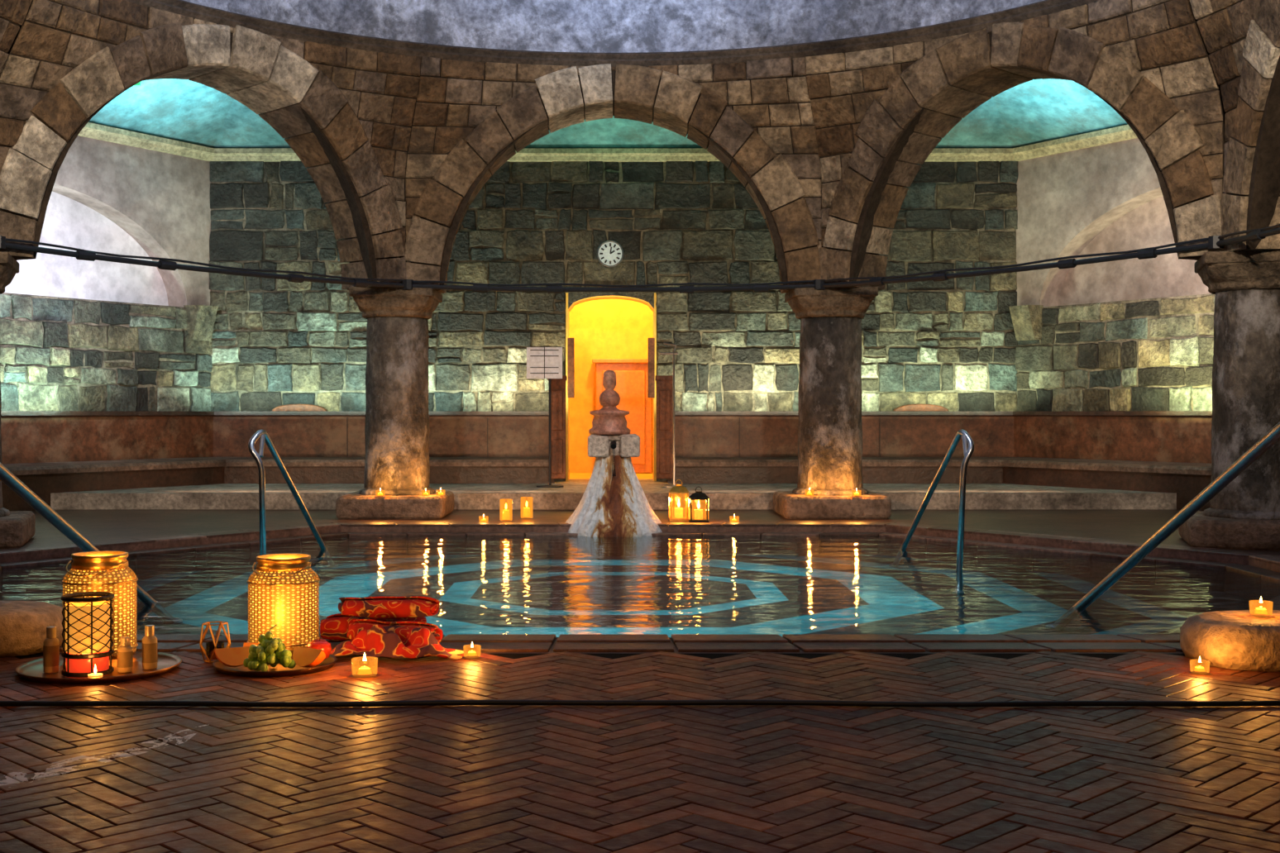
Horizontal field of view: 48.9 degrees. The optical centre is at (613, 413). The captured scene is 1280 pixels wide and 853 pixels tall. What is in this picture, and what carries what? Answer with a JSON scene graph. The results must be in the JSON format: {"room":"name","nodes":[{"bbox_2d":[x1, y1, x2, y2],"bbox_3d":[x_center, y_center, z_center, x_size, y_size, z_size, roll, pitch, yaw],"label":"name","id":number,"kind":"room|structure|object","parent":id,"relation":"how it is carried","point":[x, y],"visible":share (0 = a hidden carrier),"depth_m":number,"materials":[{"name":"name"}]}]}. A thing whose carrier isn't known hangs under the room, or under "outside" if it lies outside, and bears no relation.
{"room":"spa","nodes":[
{"label":"spa","id":0,"kind":"room"},
{"bbox_2d":[0,292,210,411],"bbox_3d":[-6.867,-1.225,6.627,2.428,4.250,17.095,0,0,10],"label":"backing","id":1,"kind":"object","parent":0,"point":[79,384],"visible":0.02,"depth_m":13.48,"materials":[{"name":"grey concrete"}]},
{"bbox_2d":[0,293,212,411],"bbox_3d":[-5.688,-0.536,12.184,0.065,1.080,5.704,0,0,32],"label":"blocks","id":2,"kind":"object","parent":1,"relation":"attached to","point":[25,397],"visible":0.98,"depth_m":13.40,"materials":[{"name":"stone"}]},
{"bbox_2d":[183,305,218,340],"bbox_3d":[-4.213,-0.925,14.396,0.160,0.350,0.340,0,0,32],"label":"corbel","id":3,"kind":"object","parent":2,"relation":"attached to","point":[200,318],"visible":1,"depth_m":14.34,"materials":[{"name":"stone"}]},
{"bbox_2d":[52,135,210,307],"bbox_3d":[-5.809,-1.910,12.259,0.280,1.680,5.696,0,0,32],"label":"wall","id":4,"kind":"structure","parent":0,"point":[161,200],"depth_m":14.02,"materials":[{"name":"beige paint"}]},
{"bbox_2d":[4,191,181,308],"bbox_3d":[-5.499,-1.610,12.754,0.280,1.120,3.940,0,0,32],"label":"window","id":5,"kind":"structure","parent":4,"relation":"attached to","point":[69,222],"depth_m":13.63,"materials":[{"name":"white glass"}]},
{"bbox_2d":[77,122,1137,162],"bbox_3d":[0.000,-2.680,6.310,14.440,0.140,16.620,0,0,0],"label":"trim","id":6,"kind":"structure","parent":4,"relation":"attached to","point":[93,131],"depth_m":14.48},
{"bbox_2d":[13,654,1184,659],"bbox_3d":[0.000,0.851,2.740,10.200,0.001,4.480,0,0,0],"label":"floor grout","id":7,"kind":"structure","parent":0,"point":[1007,656],"depth_m":4.95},
{"bbox_2d":[88,78,1127,148],"bbox_3d":[0.000,-3.200,6.300,14.400,1.000,16.600,0,0,0],"label":"ceiling","id":8,"kind":"structure","parent":0,"point":[1034,111],"depth_m":13.94,"materials":[{"name":"paint"}]},
{"bbox_2d":[565,292,656,481],"bbox_3d":[-0.025,-0.510,14.785,0.938,2.720,0.430,0,0,0],"label":"door frame","id":9,"kind":"structure","parent":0,"point":[654,310],"depth_m":14.58,"materials":[{"name":"yellow paint"}]},
{"bbox_2d":[567,338,574,397],"bbox_3d":[-0.440,-0.470,14.530,0.070,0.620,0.050,0,0,0],"label":"stile","id":10,"kind":"object","parent":9,"relation":"attached to","point":[570,341],"visible":1,"depth_m":14.51,"materials":[{"name":"brown wood"}]},
{"bbox_2d":[568,291,654,309],"bbox_3d":[-0.025,-1.185,14.570,0.890,0.210,0.001,0,0,0],"label":"lintel","id":11,"kind":"object","parent":9,"relation":"attached to","point":[573,297],"visible":0.66,"depth_m":14.57,"materials":[{"name":"stone"}]},
{"bbox_2d":[647,338,654,397],"bbox_3d":[0.390,-0.470,14.530,0.070,0.620,0.050,0,0,0],"label":"stile","id":12,"kind":"object","parent":9,"relation":"attached to","point":[651,341],"visible":1,"depth_m":14.51,"materials":[{"name":"brown wood"}]},
{"bbox_2d":[124,0,1098,66],"bbox_3d":[0.000,-4.690,7.400,8.200,3.800,8.200,0,0,0],"label":"dome","id":13,"kind":"object","parent":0,"point":[647,33],"visible":0.91,"depth_m":11.13,"materials":[{"name":"paint"}]},
{"bbox_2d":[210,162,1016,481],"bbox_3d":[0.000,-1.225,14.606,8.500,4.250,0.001,0,0,0],"label":"mortar","id":14,"kind":"object","parent":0,"point":[284,228],"visible":0.07,"depth_m":14.61,"materials":[{"name":"grey concrete"}]},
{"bbox_2d":[209,161,1018,411],"bbox_3d":[0.001,-1.326,14.598,8.412,2.660,0.065,0,0,0],"label":"stone wall","id":15,"kind":"structure","parent":0,"point":[230,246],"depth_m":14.58,"materials":[{"name":"stone"}]},
{"bbox_2d":[597,240,623,267],"bbox_3d":[-0.034,-1.646,14.524,0.278,0.278,0.091,0,0,0],"label":"wall clock","id":16,"kind":"object","parent":15,"relation":"attached to","point":[609,253],"visible":1,"depth_m":14.50,"materials":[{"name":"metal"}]},
{"bbox_2d":[0,650,1279,852],"bbox_3d":[0.064,0.849,3.606,10.049,0.007,6.188,0,0,0],"label":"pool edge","id":17,"kind":"structure","parent":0,"point":[457,779],"depth_m":3.44,"materials":[{"name":"stone"}]},
{"bbox_2d":[0,600,62,657],"bbox_3d":[-2.505,0.768,5.020,1.036,0.152,0.488,0,0,0],"label":"stone","id":18,"kind":"object","parent":17,"relation":"on","point":[23,624],"visible":0.77,"depth_m":4.92,"materials":[{"name":"beige stone"}]},
{"bbox_2d":[14,650,181,684],"bbox_3d":[-1.688,0.834,4.620,0.515,0.020,0.515,0,0,0],"label":"brass tray","id":19,"kind":"object","parent":17,"relation":"on","point":[32,671],"visible":0.58,"depth_m":4.54,"materials":[{"name":"gold metal"}]},
{"bbox_2d":[42,626,59,673],"bbox_3d":[-1.820,0.765,4.550,0.049,0.147,0.049,0,0,0],"label":"toiletry bottle","id":20,"kind":"object","parent":19,"relation":"on","point":[50,644],"visible":1,"depth_m":4.53,"materials":[{"name":"brown glass"}]},
{"bbox_2d":[60,592,114,678],"bbox_3d":[-1.695,0.712,4.530,0.162,0.253,0.162,0,0,0],"label":"lantern","id":21,"kind":"object","parent":19,"relation":"on","point":[87,623],"visible":0.96,"depth_m":4.47,"materials":[{"name":"black metal"}]},
{"bbox_2d":[87,664,102,678],"bbox_3d":[-1.628,0.809,4.415,0.044,0.040,0.044,0,0,0],"label":"tealight candle","id":22,"kind":"object","parent":19,"relation":"on","point":[96,675],"visible":1,"depth_m":4.41,"materials":[{"name":"wax"}]},
{"bbox_2d":[61,550,138,660],"bbox_3d":[-1.746,0.650,4.764,0.241,0.347,0.272,0,0,0],"label":"brass lantern","id":23,"kind":"object","parent":19,"relation":"on","point":[94,571],"visible":0.48,"depth_m":4.71,"materials":[{"name":"metal"}]},
{"bbox_2d":[116,636,133,673],"bbox_3d":[-1.585,0.782,4.560,0.049,0.113,0.049,0,0,0],"label":"toiletry bottle","id":24,"kind":"object","parent":19,"relation":"on","point":[125,652],"visible":1,"depth_m":4.54,"materials":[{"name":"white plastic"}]},
{"bbox_2d":[142,625,157,669],"bbox_3d":[-1.525,0.768,4.620,0.049,0.141,0.049,0,0,0],"label":"toiletry bottle","id":25,"kind":"object","parent":19,"relation":"on","point":[150,641],"visible":1,"depth_m":4.60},
{"bbox_2d":[199,620,230,663],"bbox_3d":[-1.355,0.777,4.780,0.114,0.130,0.112,0,0,0],"label":"candle holder","id":26,"kind":"object","parent":17,"relation":"on","point":[209,653],"visible":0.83,"depth_m":4.76,"materials":[{"name":"gold metal"}]},
{"bbox_2d":[212,650,337,677],"bbox_3d":[-1.126,0.834,4.680,0.404,0.020,0.404,0,0,0],"label":"fruit tray","id":27,"kind":"object","parent":17,"relation":"on","point":[279,671],"visible":0.48,"depth_m":4.57,"materials":[{"name":"brown wood"}]},
{"bbox_2d":[214,646,249,667],"bbox_3d":[-1.247,0.802,4.625,0.120,0.064,0.092,0,0,0],"label":"wedge","id":28,"kind":"object","parent":27,"relation":"on","point":[234,656],"visible":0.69,"depth_m":4.60,"materials":[{"name":"orange food"}]},
{"bbox_2d":[243,642,259,647],"bbox_3d":[-1.196,0.802,4.746,0.108,0.055,0.072,0,0,0],"label":"wedge","id":29,"kind":"object","parent":27,"relation":"on","point":[245,644],"visible":0.09,"depth_m":4.74,"materials":[{"name":"orange food"}]},
{"bbox_2d":[243,624,295,671],"bbox_3d":[-1.125,0.765,4.577,0.149,0.144,0.138,0,0,31],"label":"grapes","id":30,"kind":"object","parent":27,"relation":"on","point":[263,655],"visible":1,"depth_m":4.55,"materials":[{"name":"green food"}]},
{"bbox_2d":[292,646,325,668],"bbox_3d":[-0.996,0.802,4.616,0.128,0.064,0.081,0,0,38],"label":"wedge","id":31,"kind":"object","parent":27,"relation":"on","point":[304,657],"visible":1,"depth_m":4.59,"materials":[{"name":"orange food"}]},
{"bbox_2d":[306,636,331,660],"bbox_3d":[-0.991,0.791,4.730,0.084,0.078,0.084,0,0,0],"label":"apple","id":32,"kind":"object","parent":27,"relation":"on","point":[320,644],"visible":0.7,"depth_m":4.71,"materials":[{"name":"red food"}]},
{"bbox_2d":[246,554,319,650],"bbox_3d":[-1.178,0.676,5.004,0.251,0.332,0.283,0,0,0],"label":"brass lantern","id":33,"kind":"object","parent":17,"relation":"on","point":[283,592],"visible":0.92,"depth_m":4.93,"materials":[{"name":"metal"}]},
{"bbox_2d":[351,654,377,675],"bbox_3d":[-0.801,0.807,4.526,0.085,0.072,0.085,0,0,0],"label":"tealight candle","id":34,"kind":"object","parent":17,"relation":"on","point":[358,667],"visible":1,"depth_m":4.50,"materials":[{"name":"wax"}]},
{"bbox_2d":[329,623,463,659],"bbox_3d":[-0.753,0.784,4.863,0.466,0.117,0.209,0,0,2],"label":"towel","id":35,"kind":"object","parent":17,"relation":"on","point":[374,642],"visible":0.98,"depth_m":4.82,"materials":[{"name":"red fabric"}]},
{"bbox_2d":[463,643,481,656],"bbox_3d":[-0.489,0.817,4.864,0.061,0.052,0.061,0,0,0],"label":"tealight candle","id":36,"kind":"object","parent":17,"relation":"on","point":[470,651],"visible":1,"depth_m":4.85,"materials":[{"name":"wax"}]},
{"bbox_2d":[0,699,1279,707],"bbox_3d":[0.000,0.836,4.050,10.001,0.016,0.055,0,0,0],"label":"floor drain","id":37,"kind":"object","parent":17,"relation":"on","point":[721,702],"visible":1,"depth_m":4.04,"materials":[{"name":"metal"}]},
{"bbox_2d":[1189,657,1209,673],"bbox_3d":[1.906,0.817,4.569,0.061,0.052,0.061,0,0,0],"label":"tealight candle","id":38,"kind":"object","parent":17,"relation":"on","point":[1204,666],"visible":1,"depth_m":4.55,"materials":[{"name":"wax"}]},
{"bbox_2d":[1179,610,1279,672],"bbox_3d":[2.485,0.768,4.760,1.036,0.152,0.488,0,0,0],"label":"stone","id":39,"kind":"object","parent":17,"relation":"on","point":[1240,640],"visible":0.96,"depth_m":4.65,"materials":[{"name":"beige stone"}]},
{"bbox_2d":[1249,597,1273,616],"bbox_3d":[2.211,0.657,4.800,0.075,0.063,0.075,0,0,0],"label":"tealight candle","id":40,"kind":"object","parent":39,"relation":"on","point":[1268,605],"visible":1,"depth_m":4.78,"materials":[{"name":"wax"}]},
{"bbox_2d":[21,510,1279,654],"bbox_3d":[0.000,0.854,6.300,14.400,0.001,16.600,0,0,0],"label":"surround","id":41,"kind":"structure","parent":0,"point":[1138,526],"depth_m":11.21,"materials":[{"name":"stone"}]},
{"bbox_2d":[0,338,3,508],"bbox_3d":[-4.266,-0.065,9.152,0.546,1.490,0.546,0,0,0],"label":"shaft","id":42,"kind":"object","parent":41,"relation":"on","point":[1,458],"visible":0.77,"depth_m":9.20,"materials":[{"name":"stone"}]},
{"bbox_2d":[0,251,19,294],"bbox_3d":[-4.270,-0.909,9.150,0.680,0.238,0.680,0,0,-17],"label":"capital","id":43,"kind":"object","parent":42,"relation":"on","point":[9,266],"visible":1,"depth_m":9.11,"materials":[{"name":"stone"}]},
{"bbox_2d":[0,0,32,75],"bbox_3d":[-4.082,-2.225,7.400,0.895,2.410,3.700,0,0,0],"label":"stone arch","id":44,"kind":"object","parent":43,"relation":"on","point":[12,12],"visible":1,"depth_m":8.85,"materials":[{"name":"brown stone"}]},
{"bbox_2d":[0,0,421,290],"bbox_3d":[-2.872,-2.225,10.291,0.982,2.410,3.779,0,0,43],"label":"stone arch","id":45,"kind":"object","parent":43,"relation":"on","point":[346,114],"visible":0.99,"depth_m":10.30,"materials":[{"name":"brown stone"}]},
{"bbox_2d":[0,507,10,516],"bbox_3d":[-4.270,0.650,9.150,0.640,0.060,0.640,0,0,0],"label":"column base","id":46,"kind":"object","parent":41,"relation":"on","point":[3,512],"depth_m":9.15,"materials":[{"name":"stone"}]},
{"bbox_2d":[0,511,35,549],"bbox_3d":[-4.270,0.765,9.150,0.870,0.190,0.870,0,0,-17],"label":"plinth","id":47,"kind":"object","parent":41,"relation":"on","point":[17,528],"visible":0.96,"depth_m":8.87,"materials":[{"name":"stone"}]},
{"bbox_2d":[0,410,554,511],"bbox_3d":[-4.377,0.415,12.832,8.186,0.870,2.601,0,0,-37],"label":"stone bench","id":48,"kind":"object","parent":41,"relation":"on","point":[50,452],"visible":0.75,"depth_m":14.10,"materials":[{"name":"red stone"}]},
{"bbox_2d":[272,404,327,410],"bbox_3d":[-3.241,-0.059,14.515,0.560,0.075,0.090,0,0,0],"label":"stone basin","id":49,"kind":"object","parent":48,"relation":"on","point":[289,407],"visible":1,"depth_m":14.47,"materials":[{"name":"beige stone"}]},
{"bbox_2d":[320,613,426,640],"bbox_3d":[-0.878,0.783,5.168,0.385,0.100,0.127,0,0,-5],"label":"rolled towel","id":50,"kind":"object","parent":41,"relation":"on","point":[335,627],"visible":0.37,"depth_m":5.11,"materials":[{"name":"red fabric"}]},
{"bbox_2d":[338,596,439,619],"bbox_3d":[-0.818,0.706,5.115,0.367,0.082,0.102,0,0,0],"label":"rolled towel","id":51,"kind":"object","parent":50,"relation":"on","point":[381,607],"visible":1,"depth_m":5.08,"materials":[{"name":"red fabric"}]},
{"bbox_2d":[375,489,385,496],"bbox_3d":[-1.884,0.636,11.360,0.075,0.063,0.075,0,0,0],"label":"tealight candle","id":52,"kind":"object","parent":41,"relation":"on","point":[379,490],"visible":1,"depth_m":11.34,"materials":[{"name":"wax"}]},
{"bbox_2d":[335,491,453,519],"bbox_3d":[-1.810,0.765,11.750,0.870,0.190,0.870,0,0,0],"label":"plinth","id":53,"kind":"object","parent":41,"relation":"on","point":[354,505],"visible":0.97,"depth_m":11.32,"materials":[{"name":"stone"}]},
{"bbox_2d":[346,619,443,642],"bbox_3d":[-0.789,0.787,5.020,0.354,0.094,0.119,0,0,16],"label":"rolled towel","id":54,"kind":"object","parent":41,"relation":"on","point":[402,628],"visible":0.42,"depth_m":5.01,"materials":[{"name":"red fabric"}]},
{"bbox_2d":[358,487,434,496],"bbox_3d":[-1.810,0.650,11.750,0.640,0.060,0.640,0,0,0],"label":"column base","id":55,"kind":"object","parent":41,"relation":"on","point":[363,491],"depth_m":11.49,"materials":[{"name":"stone"}]},
{"bbox_2d":[363,316,429,489],"bbox_3d":[-1.811,-0.065,11.746,0.542,1.490,0.543,0,0,0],"label":"shaft","id":56,"kind":"object","parent":41,"relation":"on","point":[397,431],"visible":0.94,"depth_m":11.53,"materials":[{"name":"stone"}]},
{"bbox_2d":[348,286,442,319],"bbox_3d":[-1.810,-0.909,11.750,0.680,0.238,0.680,0,0,0],"label":"capital","id":57,"kind":"object","parent":56,"relation":"on","point":[371,302],"visible":0.87,"depth_m":11.44,"materials":[{"name":"stone"}]},
{"bbox_2d":[403,56,821,293],"bbox_3d":[0.000,-2.225,11.515,3.820,2.410,0.990,0,0,0],"label":"stone arch","id":58,"kind":"object","parent":57,"relation":"on","point":[470,118],"visible":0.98,"depth_m":11.37,"materials":[{"name":"brown stone"}]},
{"bbox_2d":[421,490,429,495],"bbox_3d":[-1.525,0.639,11.420,0.068,0.058,0.068,0,0,0],"label":"tealight candle","id":59,"kind":"object","parent":41,"relation":"on","point":[422,491],"visible":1,"depth_m":11.40,"materials":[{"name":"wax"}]},
{"bbox_2d":[435,489,445,495],"bbox_3d":[-1.404,0.636,11.420,0.075,0.063,0.075,0,0,0],"label":"tealight candle","id":60,"kind":"object","parent":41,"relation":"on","point":[437,490],"visible":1,"depth_m":11.40,"materials":[{"name":"wax"}]},
{"bbox_2d":[478,515,488,522],"bbox_3d":[-1.011,0.817,10.947,0.075,0.063,0.075,0,0,0],"label":"tealight candle","id":61,"kind":"object","parent":41,"relation":"on","point":[480,520],"visible":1,"depth_m":10.93,"materials":[{"name":"wax"}]},
{"bbox_2d":[499,498,512,520],"bbox_3d":[-0.850,0.764,11.115,0.100,0.170,0.100,0,0,0],"label":"glass candle jar","id":62,"kind":"object","parent":41,"relation":"on","point":[503,514],"visible":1,"depth_m":11.09,"materials":[{"name":"glass"}]},
{"bbox_2d":[501,510,510,520],"bbox_3d":[-0.850,0.802,11.115,0.076,0.075,0.076,0,0,0],"label":"candle","id":63,"kind":"object","parent":62,"relation":"on","point":[505,513],"depth_m":11.08,"materials":[{"name":"wax"}]},
{"bbox_2d":[520,496,532,518],"bbox_3d":[-0.703,0.764,11.378,0.100,0.170,0.100,0,0,0],"label":"glass candle jar","id":64,"kind":"object","parent":41,"relation":"on","point":[525,512],"visible":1,"depth_m":11.35,"materials":[{"name":"glass"}]},
{"bbox_2d":[522,507,530,517],"bbox_3d":[-0.703,0.802,11.378,0.076,0.075,0.076,0,0,0],"label":"candle","id":65,"kind":"object","parent":64,"relation":"on","point":[526,511],"depth_m":11.34,"materials":[{"name":"wax"}]},
{"bbox_2d":[50,478,1176,510],"bbox_3d":[0.000,0.777,13.750,11.040,0.146,2.700,0,0,0],"label":"raised step","id":66,"kind":"structure","parent":41,"relation":"on","point":[218,496],"depth_m":12.40,"materials":[{"name":"stone"}]},
{"bbox_2d":[526,347,563,487],"bbox_3d":[-0.633,0.037,13.434,0.317,1.335,0.258,0,0,28],"label":"stand","id":67,"kind":"object","parent":66,"relation":"on","point":[542,362],"visible":1,"depth_m":13.39,"materials":[{"name":"white paper"}]},
{"bbox_2d":[547,375,567,478],"bbox_3d":[-0.560,0.138,13.975,0.190,1.025,0.080,0,0,0],"label":"leaf","id":68,"kind":"object","parent":66,"relation":"on","point":[558,385],"visible":0.84,"depth_m":13.94,"materials":[{"name":"brown wood"}]},
{"bbox_2d":[654,375,673,478],"bbox_3d":[0.510,0.138,13.975,0.190,1.025,0.080,0,0,0],"label":"leaf","id":69,"kind":"object","parent":66,"relation":"on","point":[664,383],"visible":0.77,"depth_m":13.94,"materials":[{"name":"brown wood"}]},
{"bbox_2d":[659,342,686,487],"bbox_3d":[0.570,0.012,13.400,0.250,1.385,0.240,0,0,0],"label":"pole","id":70,"kind":"object","parent":66,"relation":"on","point":[673,353],"visible":0.78,"depth_m":13.39,"materials":[{"name":"metal"}]},
{"bbox_2d":[0,522,1279,652],"bbox_3d":[0.000,0.944,7.965,8.100,0.212,5.870,0,0,0],"label":"pool","id":71,"kind":"object","parent":41,"relation":"in","point":[498,587],"visible":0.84,"depth_m":7.99,"materials":[{"name":"liquid"}]},
{"bbox_2d":[0,463,182,624],"bbox_3d":[-2.253,0.530,5.720,0.092,1.078,2.734,0,0,2],"label":"pool handrail","id":72,"kind":"object","parent":71,"relation":"on","point":[7,476],"visible":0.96,"depth_m":5.69,"materials":[{"name":"metal"}]},
{"bbox_2d":[248,429,326,555],"bbox_3d":[-2.006,0.579,8.887,0.133,0.969,1.546,0,0,4],"label":"pool handrail","id":73,"kind":"object","parent":71,"relation":"on","point":[264,436],"visible":0.71,"depth_m":8.20,"materials":[{"name":"metal"}]},
{"bbox_2d":[565,370,662,537],"bbox_3d":[-0.012,0.360,10.722,0.838,1.380,0.841,0,0,0],"label":"fountain","id":74,"kind":"object","parent":71,"relation":"on","point":[613,503],"visible":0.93,"depth_m":10.57,"materials":[{"name":"stone"}]},
{"bbox_2d":[899,429,974,594],"bbox_3d":[1.992,0.579,8.887,0.135,0.968,1.544,0,0,-3],"label":"pool handrail","id":75,"kind":"object","parent":71,"relation":"on","point":[967,439],"visible":0.86,"depth_m":8.17,"materials":[{"name":"metal"}]},
{"bbox_2d":[1045,421,1279,630],"bbox_3d":[2.295,0.469,5.600,0.091,1.199,2.588,0,0,-7],"label":"pool handrail","id":76,"kind":"object","parent":71,"relation":"on","point":[1270,438],"visible":0.96,"depth_m":5.69,"materials":[{"name":"metal"}]},
{"bbox_2d":[668,479,689,521],"bbox_3d":[0.516,0.686,11.115,0.170,0.326,0.170,0,0,0],"label":"metal lantern","id":77,"kind":"object","parent":41,"relation":"on","point":[675,513],"visible":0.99,"depth_m":11.09,"materials":[{"name":"gold metal"}]},
{"bbox_2d":[674,507,682,518],"bbox_3d":[0.516,0.787,11.115,0.068,0.075,0.068,0,0,0],"label":"candle","id":78,"kind":"object","parent":77,"relation":"on","point":[678,511],"depth_m":11.09,"materials":[{"name":"wax"}]},
{"bbox_2d":[687,487,709,522],"bbox_3d":[0.663,0.710,10.947,0.170,0.279,0.170,0,0,0],"label":"metal lantern","id":79,"kind":"object","parent":41,"relation":"on","point":[695,515],"visible":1,"depth_m":10.92,"materials":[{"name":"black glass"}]},
{"bbox_2d":[694,509,702,519],"bbox_3d":[0.663,0.787,10.947,0.068,0.075,0.068,0,0,0],"label":"candle","id":80,"kind":"object","parent":79,"relation":"on","point":[698,513],"depth_m":10.92,"materials":[{"name":"wax"}]},
{"bbox_2d":[729,515,739,522],"bbox_3d":[0.940,0.817,10.947,0.075,0.063,0.075,0,0,0],"label":"tealight candle","id":81,"kind":"object","parent":41,"relation":"on","point":[731,520],"visible":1,"depth_m":10.93,"materials":[{"name":"wax"}]},
{"bbox_2d":[804,489,814,495],"bbox_3d":[1.592,0.636,11.420,0.075,0.063,0.075,0,0,0],"label":"tealight candle","id":82,"kind":"object","parent":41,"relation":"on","point":[812,491],"visible":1,"depth_m":11.40,"materials":[{"name":"wax"}]},
{"bbox_2d":[797,316,862,489],"bbox_3d":[1.807,-0.065,11.748,0.550,1.490,0.546,0,0,0],"label":"shaft","id":83,"kind":"object","parent":41,"relation":"on","point":[830,427],"visible":0.96,"depth_m":11.53,"materials":[{"name":"stone"}]},
{"bbox_2d":[784,286,878,319],"bbox_3d":[1.810,-0.909,11.750,0.680,0.238,0.680,0,0,0],"label":"capital","id":84,"kind":"object","parent":83,"relation":"on","point":[804,302],"visible":0.9,"depth_m":11.44,"materials":[{"name":"stone"}]},
{"bbox_2d":[792,487,869,496],"bbox_3d":[1.810,0.650,11.750,0.640,0.060,0.640,0,0,0],"label":"column base","id":85,"kind":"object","parent":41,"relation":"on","point":[796,491],"depth_m":11.48,"materials":[{"name":"stone"}]},
{"bbox_2d":[773,491,891,519],"bbox_3d":[1.810,0.765,11.750,0.870,0.190,0.870,0,0,0],"label":"plinth","id":86,"kind":"object","parent":41,"relation":"on","point":[789,505],"visible":0.96,"depth_m":11.32,"materials":[{"name":"stone"}]},
{"bbox_2d":[851,489,861,496],"bbox_3d":[1.965,0.636,11.360,0.075,0.063,0.075,0,0,0],"label":"tealight candle","id":87,"kind":"object","parent":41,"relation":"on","point":[854,494],"visible":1,"depth_m":11.34,"materials":[{"name":"wax"}]},
{"bbox_2d":[667,410,1212,511],"bbox_3d":[4.355,0.415,12.841,8.227,0.870,2.621,0,0,36],"label":"stone bench","id":88,"kind":"object","parent":41,"relation":"on","point":[1161,451],"visible":0.67,"depth_m":14.10,"materials":[{"name":"red stone"}]},
{"bbox_2d":[893,404,948,410],"bbox_3d":[3.173,-0.059,14.515,0.560,0.075,0.090,0,0,0],"label":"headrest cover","id":89,"kind":"object","parent":88,"relation":"on","point":[910,407],"visible":1,"depth_m":14.47,"materials":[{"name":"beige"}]},
{"bbox_2d":[1178,511,1279,550],"bbox_3d":[4.180,0.765,9.150,0.870,0.190,0.870,0,0,17],"label":"plinth","id":90,"kind":"object","parent":41,"relation":"on","point":[1200,530],"visible":0.7,"depth_m":8.80,"materials":[{"name":"stone"}]},
{"bbox_2d":[1203,507,1279,520],"bbox_3d":[4.180,0.650,9.150,0.640,0.060,0.640,0,0,0],"label":"column base","id":91,"kind":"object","parent":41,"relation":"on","point":[1224,513],"depth_m":8.92,"materials":[{"name":"stone"}]},
{"bbox_2d":[1209,288,1279,512],"bbox_3d":[4.179,-0.065,9.145,0.545,1.490,0.546,0,0,0],"label":"shaft","id":92,"kind":"object","parent":41,"relation":"on","point":[1245,387],"visible":0.88,"depth_m":8.94,"materials":[{"name":"stone"}]},
{"bbox_2d":[1194,249,1279,294],"bbox_3d":[4.180,-0.909,9.150,0.680,0.238,0.680,0,0,17],"label":"capital","id":93,"kind":"object","parent":92,"relation":"on","point":[1218,270],"visible":0.9,"depth_m":8.89,"materials":[{"name":"stone"}]},
{"bbox_2d":[805,0,1226,290],"bbox_3d":[2.827,-2.225,10.296,0.976,2.410,3.718,0,0,-42],"label":"stone arch","id":94,"kind":"object","parent":93,"relation":"on","point":[879,114],"visible":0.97,"depth_m":10.26,"materials":[{"name":"brown stone"}]},
{"bbox_2d":[0,224,1279,293],"bbox_3d":[-0.042,-1.056,7.377,7.916,0.159,8.194,0,0,0],"label":"rod","id":95,"kind":"object","parent":94,"relation":"attached to","point":[1215,242],"visible":1,"depth_m":10.45,"materials":[{"name":"black metal"}]},
{"bbox_2d":[1189,0,1279,251],"bbox_3d":[4.030,-2.225,7.400,0.820,2.410,3.700,0,0,0],"label":"stone arch","id":96,"kind":"object","parent":93,"relation":"on","point":[1241,38],"visible":0.95,"depth_m":8.69,"materials":[{"name":"brown stone"}]},
{"bbox_2d":[1016,138,1162,307],"bbox_3d":[5.809,-1.910,12.259,0.280,1.680,5.696,0,0,-32],"label":"wall","id":97,"kind":"structure","parent":0,"point":[1065,200],"depth_m":14.05,"materials":[{"name":"beige paint"}]},
{"bbox_2d":[1045,195,1210,308],"bbox_3d":[5.499,-1.610,12.754,0.280,1.120,3.940,0,0,-32],"label":"window","id":98,"kind":"structure","parent":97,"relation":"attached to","point":[1148,226],"depth_m":13.70,"materials":[{"name":"white glass"}]},
{"bbox_2d":[1016,293,1214,410],"bbox_3d":[6.867,-1.225,6.627,2.428,4.250,17.095,0,0,-10],"label":"grout","id":99,"kind":"object","parent":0,"point":[1197,315],"visible":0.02,"depth_m":13.40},
{"bbox_2d":[1015,294,1214,411],"bbox_3d":[5.688,-0.535,12.183,0.065,1.081,5.706,0,0,-32],"label":"blocks","id":100,"kind":"object","parent":99,"relation":"attached to","point":[1152,354],"visible":0.69,"depth_m":13.48,"materials":[{"name":"stone"}]},
{"bbox_2d":[1008,305,1043,341],"bbox_3d":[4.213,-0.925,14.396,0.160,0.350,0.340,0,0,-32],"label":"corbel","id":101,"kind":"object","parent":100,"relation":"attached to","point":[1026,319],"visible":1,"depth_m":14.33,"materials":[{"name":"stone"}]},
{"label":"outside","id":102,"kind":"structure","parent":0,"visible":0},
{"bbox_2d":[569,299,653,478],"bbox_3d":[0.000,-0.573,15.800,2.200,2.555,1.600,0,0,0],"label":"lit hallway","id":103,"kind":"object","parent":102,"point":[608,334],"visible":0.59,"depth_m":16.60,"materials":[{"name":"yellow paint"}]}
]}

